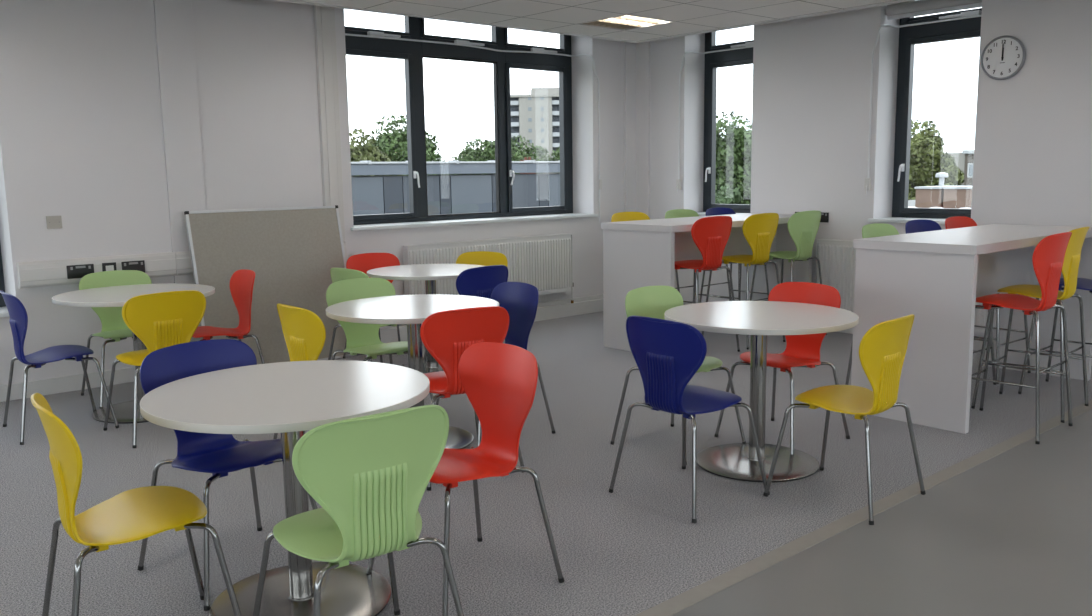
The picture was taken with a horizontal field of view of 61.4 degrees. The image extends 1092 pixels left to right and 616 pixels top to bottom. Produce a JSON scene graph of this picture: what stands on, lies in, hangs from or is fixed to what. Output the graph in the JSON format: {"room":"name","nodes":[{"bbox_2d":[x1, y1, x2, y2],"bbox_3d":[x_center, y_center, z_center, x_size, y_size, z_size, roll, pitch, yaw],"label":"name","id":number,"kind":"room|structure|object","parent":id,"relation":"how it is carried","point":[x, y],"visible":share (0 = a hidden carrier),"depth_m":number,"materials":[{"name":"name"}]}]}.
{"room":"cafeteria","nodes":[
{"label":"cafeteria","id":0,"kind":"room"},
{"bbox_2d":[0,0,623,385],"bbox_3d":[-3.445,-0.960,6.032,12.140,3.050,0.420,-8,11,-41],"label":"wall","id":1,"kind":"structure","parent":0,"point":[82,142],"depth_m":6.36,"materials":[{"name":"paint"}]},
{"bbox_2d":[0,244,5,306],"bbox_3d":[-4.611,-1.029,5.144,2.605,2.360,0.088,-8,11,-41],"label":"window","id":2,"kind":"structure","parent":1,"relation":"in","point":[2,285],"depth_m":6.11,"materials":[{"name":"grey metal"}]},
{"bbox_2d":[0,307,8,316],"bbox_3d":[-4.466,0.159,5.172,2.665,0.026,0.335,-8,11,-41],"label":"trim","id":3,"kind":"structure","parent":1,"relation":"attached to","point":[3,310],"depth_m":5.87,"materials":[{"name":"white paint"}]},
{"bbox_2d":[46,216,61,228],"bbox_3d":[-3.208,-0.560,6.004,0.090,0.082,0.014,-8,11,-41],"label":"wall plate","id":4,"kind":"object","parent":1,"relation":"attached to","point":[53,222],"visible":1,"depth_m":6.00,"materials":[{"name":"grey plastic"}]},
{"bbox_2d":[66,264,93,278],"bbox_3d":[-3.078,-0.242,6.089,0.165,0.088,0.014,-8,11,-41],"label":"wall socket","id":5,"kind":"object","parent":1,"relation":"attached to","point":[73,271],"visible":0.94,"depth_m":6.08,"materials":[{"name":"black plastic"}]},
{"bbox_2d":[102,262,116,270],"bbox_3d":[-2.943,-0.262,6.206,0.088,0.088,0.014,-8,11,-41],"label":"outlet","id":6,"kind":"object","parent":1,"relation":"attached to","point":[111,266],"visible":0.58,"depth_m":6.20,"materials":[{"name":"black plastic"}]},
{"bbox_2d":[121,260,144,272],"bbox_3d":[-2.827,-0.278,6.307,0.150,0.088,0.014,-8,11,-41],"label":"wall socket","id":7,"kind":"object","parent":1,"relation":"attached to","point":[127,265],"visible":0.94,"depth_m":6.31,"materials":[{"name":"black plastic"}]},
{"bbox_2d":[153,0,205,341],"bbox_3d":[-2.562,-1.092,6.502,0.255,2.950,0.020,-8,11,-41],"label":"column","id":8,"kind":"structure","parent":1,"relation":"attached to","point":[173,18],"depth_m":6.46,"materials":[{"name":"paint"}]},
{"bbox_2d":[16,241,346,288],"bbox_3d":[-2.494,-0.331,6.640,2.335,0.167,0.058,-8,11,-41],"label":"trim","id":9,"kind":"structure","parent":1,"relation":"attached to","point":[31,274],"depth_m":6.15,"materials":[{"name":"white plastic"}]},
{"bbox_2d":[0,294,602,401],"bbox_3d":[-3.269,0.493,6.054,11.280,0.165,0.070,-8,11,-41],"label":"baseboard","id":10,"kind":"structure","parent":1,"relation":"attached to","point":[122,375],"depth_m":6.40,"materials":[{"name":"white"}]},
{"bbox_2d":[313,5,344,240],"bbox_3d":[-1.696,-1.601,7.181,0.160,2.165,0.052,-8,11,-41],"label":"trim","id":11,"kind":"structure","parent":1,"relation":"attached to","point":[324,17],"depth_m":7.17,"materials":[{"name":"white paint"}]},
{"bbox_2d":[345,16,572,224],"bbox_3d":[-0.750,-1.779,8.429,2.715,1.945,0.149,-8,11,-41],"label":"window","id":12,"kind":"structure","parent":1,"relation":"in","point":[413,53],"depth_m":8.53,"materials":[{"name":"grey metal"}]},
{"bbox_2d":[345,31,601,221],"bbox_3d":[-0.596,-1.567,8.365,2.798,1.690,0.309,-8,11,-41],"label":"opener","id":13,"kind":"object","parent":1,"relation":"attached to","point":[372,34],"visible":0.98,"depth_m":8.55,"materials":[{"name":"white"}]},
{"bbox_2d":[351,213,597,230],"bbox_3d":[-0.629,-0.799,8.450,2.775,0.026,0.335,-8,11,-41],"label":"windowsill","id":14,"kind":"structure","parent":1,"relation":"attached to","point":[569,215],"depth_m":8.24,"materials":[{"name":"white paint"}]},
{"bbox_2d":[403,233,573,302],"bbox_3d":[-0.456,-0.287,8.412,1.927,0.689,0.081,-8,11,-41],"label":"radiator","id":15,"kind":"object","parent":1,"relation":"attached to","point":[544,262],"visible":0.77,"depth_m":8.53,"materials":[{"name":"white metal"}]},
{"bbox_2d":[403,233,571,246],"bbox_3d":[-0.478,-0.619,8.348,1.880,0.014,0.076,-8,11,-41],"label":"grille","id":16,"kind":"object","parent":15,"relation":"attached to","point":[510,240],"depth_m":8.34,"materials":[{"name":"white metal"}]},
{"bbox_2d":[624,41,650,217],"bbox_3d":[0.933,-1.572,9.420,0.180,2.950,0.200,-8,11,-41],"label":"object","id":17,"kind":"structure","parent":1,"relation":"attached to","point":[637,56],"depth_m":9.41,"materials":[{"name":"paint"}]},
{"bbox_2d":[0,311,1091,615],"bbox_3d":[-1.715,0.832,4.335,11.300,0.050,4.750,-8,11,-41],"label":"floor","id":18,"kind":"structure","parent":0,"point":[634,548],"depth_m":4.07,"materials":[{"name":"carpet"}]},
{"bbox_2d":[0,290,118,444],"bbox_3d":[-2.786,0.286,5.215,0.503,0.808,0.503,-8,11,-39],"label":"shell chair","id":19,"kind":"object","parent":18,"relation":"on","point":[18,320],"visible":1,"depth_m":5.09,"materials":[{"name":"blue plastic"}]},
{"bbox_2d":[79,270,151,408],"bbox_3d":[-2.712,0.176,5.950,0.503,0.808,0.503,-8,11,-38],"label":"shell chair","id":20,"kind":"object","parent":18,"relation":"on","point":[114,328],"visible":0.54,"depth_m":6.02,"materials":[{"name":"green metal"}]},
{"bbox_2d":[52,283,214,423],"bbox_3d":[-2.451,0.267,5.566,0.891,0.730,0.891,-8,11,-41],"label":"round table","id":21,"kind":"object","parent":18,"relation":"on","point":[112,296],"visible":0.48,"depth_m":5.51,"materials":[{"name":"white laminate"}]},
{"bbox_2d":[31,393,240,615],"bbox_3d":[-1.214,0.632,2.708,0.503,0.808,0.503,-7,10,-35],"label":"shell chair","id":22,"kind":"object","parent":18,"relation":"on","point":[140,513],"visible":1,"depth_m":2.63,"materials":[{"name":"yellow plastic"}]},
{"bbox_2d":[103,290,205,447],"bbox_3d":[-2.154,0.290,5.122,0.503,0.808,0.503,-8,11,-41],"label":"shell chair","id":23,"kind":"object","parent":18,"relation":"on","point":[160,320],"visible":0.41,"depth_m":4.93,"materials":[{"name":"yellow plastic"}]},
{"bbox_2d":[137,339,317,610],"bbox_3d":[-1.136,0.544,3.298,0.503,0.808,0.503,7,11,42],"label":"shell chair","id":24,"kind":"object","parent":18,"relation":"on","point":[219,455],"visible":0.7,"depth_m":3.32,"materials":[{"name":"blue plastic"}]},
{"bbox_2d":[192,269,264,363],"bbox_3d":[-2.098,0.174,5.909,0.503,0.808,0.503,-7,10,-35],"label":"shell chair","id":25,"kind":"object","parent":18,"relation":"on","point":[241,281],"visible":0.85,"depth_m":5.96,"materials":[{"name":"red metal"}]},
{"bbox_2d":[184,205,356,363],"bbox_3d":[-2.009,-0.154,6.872,1.202,1.175,0.264,-8,11,-41],"label":"pinboard","id":26,"kind":"object","parent":18,"relation":"on","point":[291,252],"visible":0.56,"depth_m":6.83,"materials":[{"name":"grey fabric"}]},
{"bbox_2d":[140,360,429,615],"bbox_3d":[-0.818,0.618,3.017,0.891,0.730,0.891,-8,11,-41],"label":"round table","id":27,"kind":"object","parent":18,"relation":"on","point":[290,399],"visible":0.93,"depth_m":2.98,"materials":[{"name":"white laminate"}]},
{"bbox_2d":[273,303,325,438],"bbox_3d":[-1.038,0.362,4.525,0.503,0.808,0.503,-8,11,-41],"label":"shell chair","id":28,"kind":"object","parent":18,"relation":"on","point":[304,332],"visible":0.3,"depth_m":4.31,"materials":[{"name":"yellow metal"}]},
{"bbox_2d":[253,405,463,615],"bbox_3d":[-0.538,0.641,2.580,0.503,0.808,0.503,-7,10,-36],"label":"shell chair","id":29,"kind":"object","parent":18,"relation":"on","point":[370,475],"visible":1,"depth_m":2.40,"materials":[{"name":"green plastic"}]},
{"bbox_2d":[328,268,423,373],"bbox_3d":[-1.172,0.113,6.230,0.503,0.808,0.503,7,11,43],"label":"shell chair","id":30,"kind":"object","parent":18,"relation":"on","point":[337,274],"visible":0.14,"depth_m":6.08,"materials":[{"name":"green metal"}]},
{"bbox_2d":[326,278,433,400],"bbox_3d":[-0.970,0.249,5.287,0.503,0.808,0.503,-8,11,-39],"label":"shell chair","id":31,"kind":"object","parent":18,"relation":"on","point":[362,338],"visible":0.68,"depth_m":5.36,"materials":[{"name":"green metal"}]},
{"bbox_2d":[343,253,427,361],"bbox_3d":[-1.237,-0.004,7.028,0.503,0.808,0.503,-7,10,-35],"label":"shell chair","id":32,"kind":"object","parent":18,"relation":"on","point":[364,262],"visible":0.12,"depth_m":7.14,"materials":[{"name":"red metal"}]},
{"bbox_2d":[326,294,498,448],"bbox_3d":[-0.684,0.348,4.840,0.891,0.730,0.891,-8,11,-41],"label":"round table","id":33,"kind":"object","parent":18,"relation":"on","point":[411,310],"visible":0.49,"depth_m":4.78,"materials":[{"name":"white laminate"}]},
{"bbox_2d":[367,264,483,372],"bbox_3d":[-0.822,0.087,6.625,0.891,0.730,0.891,-8,11,-41],"label":"round table","id":34,"kind":"object","parent":18,"relation":"on","point":[430,273],"visible":0.52,"depth_m":6.55,"materials":[{"name":"white laminate"}]},
{"bbox_2d":[366,342,563,615],"bbox_3d":[-0.292,0.552,3.161,0.503,0.808,0.503,-8,11,-39],"label":"shell chair","id":35,"kind":"object","parent":18,"relation":"on","point":[499,380],"visible":0.88,"depth_m":3.21,"materials":[{"name":"red plastic"}]},
{"bbox_2d":[424,265,507,362],"bbox_3d":[-0.524,0.101,6.244,0.503,0.808,0.503,-9,12,-43],"label":"shell chair","id":36,"kind":"object","parent":18,"relation":"on","point":[477,281],"visible":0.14,"depth_m":6.03,"materials":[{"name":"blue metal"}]},
{"bbox_2d":[420,306,523,490],"bbox_3d":[-0.441,0.372,4.398,0.503,0.808,0.503,-6,10,-29],"label":"shell chair","id":37,"kind":"object","parent":18,"relation":"on","point":[446,335],"visible":0.53,"depth_m":4.18,"materials":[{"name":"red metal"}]},
{"bbox_2d":[456,251,507,265],"bbox_3d":[-0.556,-0.010,7.005,0.503,0.808,0.503,3,9,23],"label":"shell chair","id":38,"kind":"object","parent":18,"relation":"on","point":[486,258],"visible":0.13,"depth_m":7.15,"materials":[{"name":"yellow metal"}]},
{"bbox_2d":[435,282,555,446],"bbox_3d":[-0.301,0.281,4.998,0.503,0.808,0.503,-7,10,-36],"label":"shell chair","id":39,"kind":"object","parent":18,"relation":"on","point":[520,300],"visible":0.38,"depth_m":5.06,"materials":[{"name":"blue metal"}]},
{"bbox_2d":[603,212,679,337],"bbox_3d":[0.827,-0.270,7.746,0.496,1.065,0.496,-7,10,-37],"label":"bar stool","id":40,"kind":"object","parent":18,"relation":"on","point":[621,216],"visible":0.12,"depth_m":7.83,"materials":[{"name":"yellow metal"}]},
{"bbox_2d":[610,286,745,464],"bbox_3d":[0.679,0.309,4.716,0.503,0.808,0.503,-8,11,-42],"label":"shell chair","id":41,"kind":"object","parent":18,"relation":"on","point":[648,301],"visible":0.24,"depth_m":4.77,"materials":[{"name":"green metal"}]},
{"bbox_2d":[609,316,769,522],"bbox_3d":[0.621,0.417,3.986,0.503,0.808,0.503,-8,11,-39],"label":"shell chair","id":42,"kind":"object","parent":18,"relation":"on","point":[667,354],"visible":1,"depth_m":3.84,"materials":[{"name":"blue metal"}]},
{"bbox_2d":[665,209,731,330],"bbox_3d":[1.320,-0.329,8.097,0.496,1.065,0.496,-7,11,-38],"label":"bar stool","id":43,"kind":"object","parent":18,"relation":"on","point":[677,213],"visible":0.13,"depth_m":8.17,"materials":[{"name":"silver metal"}]},
{"bbox_2d":[601,213,812,350],"bbox_3d":[1.399,-0.248,7.743,1.900,1.002,0.735,-8,11,-41],"label":"table","id":44,"kind":"object","parent":18,"relation":"on","point":[638,253],"visible":0.55,"depth_m":7.31,"materials":[{"name":"white plastic"}]},
{"bbox_2d":[675,216,739,351],"bbox_3d":[1.164,-0.187,7.149,0.496,1.065,0.496,-7,11,-38],"label":"bar stool","id":45,"kind":"object","parent":18,"relation":"on","point":[711,235],"visible":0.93,"depth_m":6.96,"materials":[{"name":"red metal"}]},
{"bbox_2d":[699,208,768,302],"bbox_3d":[1.714,-0.371,8.342,0.496,1.065,0.496,-8,11,-41],"label":"bar stool","id":46,"kind":"object","parent":18,"relation":"on","point":[712,211],"visible":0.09,"depth_m":8.38,"materials":[{"name":"silver metal"}]},
{"bbox_2d":[702,213,785,349],"bbox_3d":[1.616,-0.248,7.516,0.496,1.065,0.496,-8,11,-39],"label":"bar stool","id":47,"kind":"object","parent":18,"relation":"on","point":[759,230],"visible":0.93,"depth_m":7.32,"materials":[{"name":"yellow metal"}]},
{"bbox_2d":[664,301,858,481],"bbox_3d":[1.014,0.388,4.404,0.891,0.730,0.891,-8,11,-41],"label":"round table","id":48,"kind":"object","parent":18,"relation":"on","point":[757,319],"visible":0.93,"depth_m":4.35,"materials":[{"name":"white laminate"}]},
{"bbox_2d":[714,282,849,454],"bbox_3d":[1.239,0.288,4.803,0.503,0.808,0.503,-8,11,-39],"label":"shell chair","id":49,"kind":"object","parent":18,"relation":"on","point":[801,350],"visible":0.77,"depth_m":4.84,"materials":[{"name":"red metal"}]},
{"bbox_2d":[749,210,826,334],"bbox_3d":[2.046,-0.297,7.810,0.496,1.065,0.496,-8,11,-39],"label":"bar stool","id":50,"kind":"object","parent":18,"relation":"on","point":[803,226],"visible":0.86,"depth_m":7.62,"materials":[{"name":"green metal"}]},
{"bbox_2d":[763,314,925,524],"bbox_3d":[1.290,0.414,3.938,0.503,0.808,0.503,-9,12,-44],"label":"shell chair","id":51,"kind":"object","parent":18,"relation":"on","point":[882,349],"visible":1,"depth_m":3.79,"materials":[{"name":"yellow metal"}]},
{"bbox_2d":[635,400,1091,615],"bbox_3d":[-0.121,1.071,2.539,11.300,0.053,0.075,-8,11,-41],"label":"trim","id":52,"kind":"structure","parent":18,"relation":"on","point":[669,607],"depth_m":3.62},
{"bbox_2d":[845,223,898,384],"bbox_3d":[2.172,0.028,5.587,0.496,1.065,0.496,-8,11,-42],"label":"bar stool","id":53,"kind":"object","parent":18,"relation":"on","point":[876,229],"visible":0.14,"depth_m":5.67,"materials":[{"name":"green plastic"}]},
{"bbox_2d":[905,219,995,384],"bbox_3d":[2.574,-0.029,5.936,0.496,1.065,0.496,-8,11,-38],"label":"bar stool","id":54,"kind":"object","parent":18,"relation":"on","point":[920,225],"visible":0.11,"depth_m":6.00,"materials":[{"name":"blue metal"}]},
{"bbox_2d":[851,224,1091,433],"bbox_3d":[2.678,0.042,5.651,1.850,1.002,0.695,-8,11,-41],"label":"table","id":55,"kind":"object","parent":18,"relation":"on","point":[937,277],"visible":0.79,"depth_m":5.09,"materials":[{"name":"white laminate"}]},
{"bbox_2d":[945,216,1030,383],"bbox_3d":[2.962,-0.081,6.247,0.496,1.065,0.496,-8,11,-39],"label":"bar stool","id":56,"kind":"object","parent":18,"relation":"on","point":[957,221],"visible":0.14,"depth_m":6.26,"materials":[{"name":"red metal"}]},
{"bbox_2d":[971,232,1072,443],"bbox_3d":[2.509,0.118,4.942,0.496,1.065,0.496,-8,11,-42],"label":"bar stool","id":57,"kind":"object","parent":18,"relation":"on","point":[1049,254],"visible":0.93,"depth_m":4.77,"materials":[{"name":"red plastic"}]},
{"bbox_2d":[971,227,1089,422],"bbox_3d":[2.832,0.057,5.323,0.496,1.065,0.496,7,12,44],"label":"bar stool","id":58,"kind":"object","parent":18,"relation":"on","point":[1072,257],"visible":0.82,"depth_m":5.20,"materials":[{"name":"yellow plastic"}]},
{"bbox_2d":[1018,278,1091,393],"bbox_3d":[3.273,0.005,5.634,0.496,1.065,0.496,-9,11,-43],"label":"bar stool","id":59,"kind":"object","parent":18,"relation":"on","point":[1082,283],"visible":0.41,"depth_m":5.68,"materials":[{"name":"blue plastic"}]},
{"bbox_2d":[294,0,899,41],"bbox_3d":[0.251,-1.487,1.454,10.990,0.020,10.530,-8,11,-41],"label":"ceiling","id":60,"kind":"structure","parent":0,"point":[689,16],"depth_m":7.22,"materials":[{"name":"tile"}]},
{"bbox_2d":[576,14,674,30],"bbox_3d":[0.674,-2.457,7.794,0.596,0.088,0.596,-8,11,-41],"label":"ceiling light","id":61,"kind":"object","parent":60,"relation":"attached to","point":[623,22],"visible":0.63,"depth_m":7.86,"materials":[{"name":"white plastic"}]},
{"bbox_2d":[650,0,1091,336],"bbox_3d":[4.676,-1.023,5.660,0.420,3.050,10.850,-8,11,-41],"label":"wall","id":62,"kind":"structure","parent":0,"point":[1032,165],"depth_m":7.68,"materials":[{"name":"paint"}]},
{"bbox_2d":[676,42,752,192],"bbox_3d":[1.731,-1.831,8.941,0.904,1.401,0.286,3,9,27],"label":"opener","id":63,"kind":"object","parent":62,"relation":"attached to","point":[747,44],"visible":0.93,"depth_m":9.01,"materials":[{"name":"white metal"}]},
{"bbox_2d":[697,212,742,215],"bbox_3d":[1.735,-0.907,8.947,0.335,0.026,0.865,-8,11,-41],"label":"trim","id":64,"kind":"structure","parent":62,"relation":"attached to","point":[699,213],"depth_m":8.96,"materials":[{"name":"white paint"}]},
{"bbox_2d":[703,31,752,212],"bbox_3d":[1.843,-1.887,8.912,0.149,1.945,0.805,-8,11,-41],"label":"window","id":65,"kind":"structure","parent":62,"relation":"in","point":[744,56],"depth_m":9.12,"materials":[{"name":"grey metal"}]},
{"bbox_2d":[820,212,828,221],"bbox_3d":[2.388,-0.788,8.001,0.014,0.085,0.150,-8,11,-41],"label":"wall socket","id":66,"kind":"object","parent":62,"relation":"attached to","point":[824,216],"visible":0.48,"depth_m":7.97,"materials":[{"name":"black plastic"}]},
{"bbox_2d":[683,302,982,350],"bbox_3d":[4.566,0.462,5.694,0.018,0.105,10.750,-8,11,-41],"label":"baseboard","id":67,"kind":"structure","parent":62,"relation":"attached to","point":[977,345],"depth_m":7.11,"materials":[{"name":"white"}]},
{"bbox_2d":[815,239,987,332],"bbox_3d":[2.846,-0.192,7.489,0.081,0.674,1.527,-8,11,-41],"label":"radiator","id":68,"kind":"object","parent":62,"relation":"attached to","point":[837,258],"visible":0.16,"depth_m":7.81,"materials":[{"name":"white metal"}]},
{"bbox_2d":[817,239,852,242],"bbox_3d":[2.856,-0.516,7.425,0.076,0.014,1.480,-8,11,-41],"label":"grille","id":69,"kind":"object","parent":68,"relation":"attached to","point":[818,240],"depth_m":7.84,"materials":[{"name":"white metal"}]},
{"bbox_2d":[868,217,945,223],"bbox_3d":[3.082,-0.703,7.429,0.335,0.026,0.865,-8,11,-41],"label":"trim","id":70,"kind":"structure","parent":62,"relation":"attached to","point":[888,219],"depth_m":7.50,"materials":[{"name":"white paint"}]},
{"bbox_2d":[864,10,980,193],"bbox_3d":[3.078,-1.628,7.423,0.904,1.401,0.286,3,9,27],"label":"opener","id":71,"kind":"object","parent":62,"relation":"attached to","point":[977,13],"visible":0.96,"depth_m":7.47,"materials":[{"name":"white metal"}]},
{"bbox_2d":[892,0,981,218],"bbox_3d":[3.191,-1.683,7.394,0.149,1.945,0.805,-8,11,-41],"label":"window","id":72,"kind":"structure","parent":62,"relation":"in","point":[909,36],"depth_m":7.59,"materials":[{"name":"grey metal"}]},
{"bbox_2d":[886,0,981,19],"bbox_3d":[3.020,-2.350,7.150,0.090,0.120,0.770,-8,11,-41],"label":"roller blind","id":73,"kind":"object","parent":72,"relation":"attached to","point":[917,7],"visible":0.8,"depth_m":7.17,"materials":[{"name":"grey fabric"}]},
{"bbox_2d":[981,35,1025,79],"bbox_3d":[3.336,-1.827,6.721,0.035,0.316,0.316,-8,11,-41],"label":"wall clock","id":74,"kind":"object","parent":62,"relation":"attached to","point":[1003,57],"visible":1,"depth_m":6.71,"materials":[{"name":"grey plastic"}]},
{"bbox_2d":[671,409,1091,615],"bbox_3d":[1.893,1.378,0.270,11.300,0.050,6.025,-8,11,-41],"label":"floor","id":75,"kind":"structure","parent":0,"point":[1009,534],"depth_m":3.37,"materials":[{"name":"grey plastic"}]},
{"label":"outside","id":76,"kind":"structure","parent":0,"visible":0},
{"bbox_3d":[13.628,-23.593,210.509,540.000,0.200,540.000,-8,11,-41],"label":"ground","id":77,"kind":"structure","parent":76,"visible":0},
{"bbox_2d":[349,128,397,175],"bbox_3d":[-6.354,-1.703,32.462,3.478,9.134,3.933,-7,11,-37],"label":"tree","id":78,"kind":"object","parent":77,"relation":"on","point":[358,153],"visible":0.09,"depth_m":31.29,"materials":[{"name":"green plant"}]},
{"bbox_2d":[362,113,440,175],"bbox_3d":[-5.723,-2.819,37.251,4.720,9.927,4.966,-8,11,-41],"label":"tree","id":79,"kind":"object","parent":77,"relation":"on","point":[394,143],"visible":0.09,"depth_m":35.88,"materials":[{"name":"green plant"}]},
{"bbox_2d":[433,153,457,174],"bbox_3d":[-5.530,-3.212,44.376,3.308,8.628,3.124,-8,11,-41],"label":"tree","id":80,"kind":"object","parent":77,"relation":"on","point":[440,156],"visible":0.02,"depth_m":43.74,"materials":[{"name":"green plant"}]},
{"bbox_2d":[351,160,559,214],"bbox_3d":[-6.725,0.515,21.632,14.300,7.685,9.325,-8,11,-41],"label":"building","id":81,"kind":"structure","parent":77,"relation":"on","point":[476,192],"depth_m":19.35,"materials":[{"name":"grey"}]},
{"bbox_2d":[449,138,494,174],"bbox_3d":[-3.439,-4.093,47.765,4.274,9.321,3.571,1,9,13],"label":"tree","id":82,"kind":"object","parent":77,"relation":"on","point":[488,153],"visible":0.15,"depth_m":46.32,"materials":[{"name":"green plant"}]},
{"bbox_2d":[520,157,535,173],"bbox_3d":[-0.598,-1.427,33.277,0.400,7.960,0.400,-8,11,-41],"label":"chimney","id":83,"kind":"object","parent":77,"relation":"on","point":[525,158],"visible":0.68,"depth_m":32.66,"materials":[{"name":"red brick"}]},
{"bbox_2d":[511,135,549,173],"bbox_3d":[-1.953,-6.054,58.992,4.972,9.889,4.643,3,9,23],"label":"tree","id":84,"kind":"object","parent":77,"relation":"on","point":[517,153],"visible":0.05,"depth_m":58.19,"materials":[{"name":"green plant"}]},
{"bbox_2d":[510,75,559,173],"bbox_3d":[5.155,-45.925,249.413,30.600,32.900,16.600,-1,8,-2],"label":"tower block","id":85,"kind":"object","parent":77,"relation":"on","point":[535,116],"visible":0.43,"depth_m":240.89,"materials":[{"name":"grey concrete"}]},
{"bbox_2d":[531,88,558,94],"bbox_3d":[0.756,-57.693,247.001,9.500,1.990,9.000,-1,8,-2],"label":"rooftop structure","id":86,"kind":"object","parent":85,"relation":"on","point":[534,91],"depth_m":242.48,"materials":[{"name":"grey"}]},
{"bbox_2d":[548,146,559,160],"bbox_3d":[2.188,-6.894,63.727,5.610,10.053,4.417,-7,11,-38],"label":"tree","id":87,"kind":"object","parent":77,"relation":"on","point":[556,154],"visible":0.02,"depth_m":63.61,"materials":[{"name":"green plant"}]},
{"bbox_2d":[715,184,743,203],"bbox_3d":[5.157,-0.013,26.709,1.486,7.140,1.744,-9,12,-43],"label":"tree","id":88,"kind":"object","parent":77,"relation":"on","point":[724,195],"visible":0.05,"depth_m":25.87,"materials":[{"name":"green plant"}]},
{"bbox_2d":[715,111,751,204],"bbox_3d":[6.505,-2.049,32.138,3.998,9.541,4.488,5,10,33],"label":"tree","id":89,"kind":"object","parent":77,"relation":"on","point":[733,148],"visible":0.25,"depth_m":31.28,"materials":[{"name":"green plant"}]},
{"bbox_2d":[908,200,914,206],"bbox_3d":[10.717,0.983,20.799,9.200,6.500,8.800,-8,11,-41],"label":"building","id":90,"kind":"structure","parent":77,"relation":"on","point":[910,202],"depth_m":23.23,"materials":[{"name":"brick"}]},
{"bbox_2d":[914,186,949,207],"bbox_3d":[8.954,-2.526,20.873,1.260,0.469,0.630,-8,11,-41],"label":"chimney","id":91,"kind":"object","parent":90,"relation":"on","point":[926,196],"visible":0.7,"depth_m":20.47,"materials":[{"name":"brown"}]},
{"bbox_2d":[935,172,947,185],"bbox_3d":[8.906,-2.901,20.713,0.280,0.319,0.280,-8,11,-41],"label":"cowl","id":92,"kind":"object","parent":91,"relation":"on","point":[941,175],"visible":0.95,"depth_m":20.66,"materials":[{"name":"grey metal"}]},
{"bbox_2d":[942,186,971,208],"bbox_3d":[9.373,-2.462,20.400,1.260,0.469,0.620,-8,11,-41],"label":"chimney","id":93,"kind":"object","parent":90,"relation":"on","point":[956,197],"visible":0.69,"depth_m":20.00,"materials":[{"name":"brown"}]},
{"bbox_2d":[908,119,964,199],"bbox_3d":[14.000,-2.535,35.466,3.477,9.319,3.954,0,8,3],"label":"tree","id":94,"kind":"object","parent":77,"relation":"on","point":[926,158],"visible":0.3,"depth_m":34.12,"materials":[{"name":"green plant"}]},
{"bbox_2d":[945,150,973,185],"bbox_3d":[31.500,-6.182,60.728,8.600,8.450,8.400,-8,11,-41],"label":"house","id":95,"kind":"structure","parent":77,"relation":"on","point":[964,161],"depth_m":59.13,"materials":[{"name":"grey"}]},
{"bbox_3d":[0.255,-1.955,1.610,12.140,0.100,11.690,-8,11,-41],"label":"ceiling","id":96,"kind":"structure","parent":0,"visible":0},
{"bbox_2d":[274,0,637,42],"bbox_3d":[-3.225,-2.196,5.349,11.002,0.412,0.024,-8,11,-41],"label":"trim","id":97,"kind":"structure","parent":96,"relation":"attached to","point":[291,1],"depth_m":7.46,"materials":[{"name":"paint"}]},
{"bbox_2d":[638,0,913,42],"bbox_3d":[4.377,-2.256,5.005,0.024,0.412,10.518,-8,11,-41],"label":"trim","id":98,"kind":"structure","parent":96,"relation":"attached to","point":[900,1],"depth_m":7.72,"materials":[{"name":"paint"}]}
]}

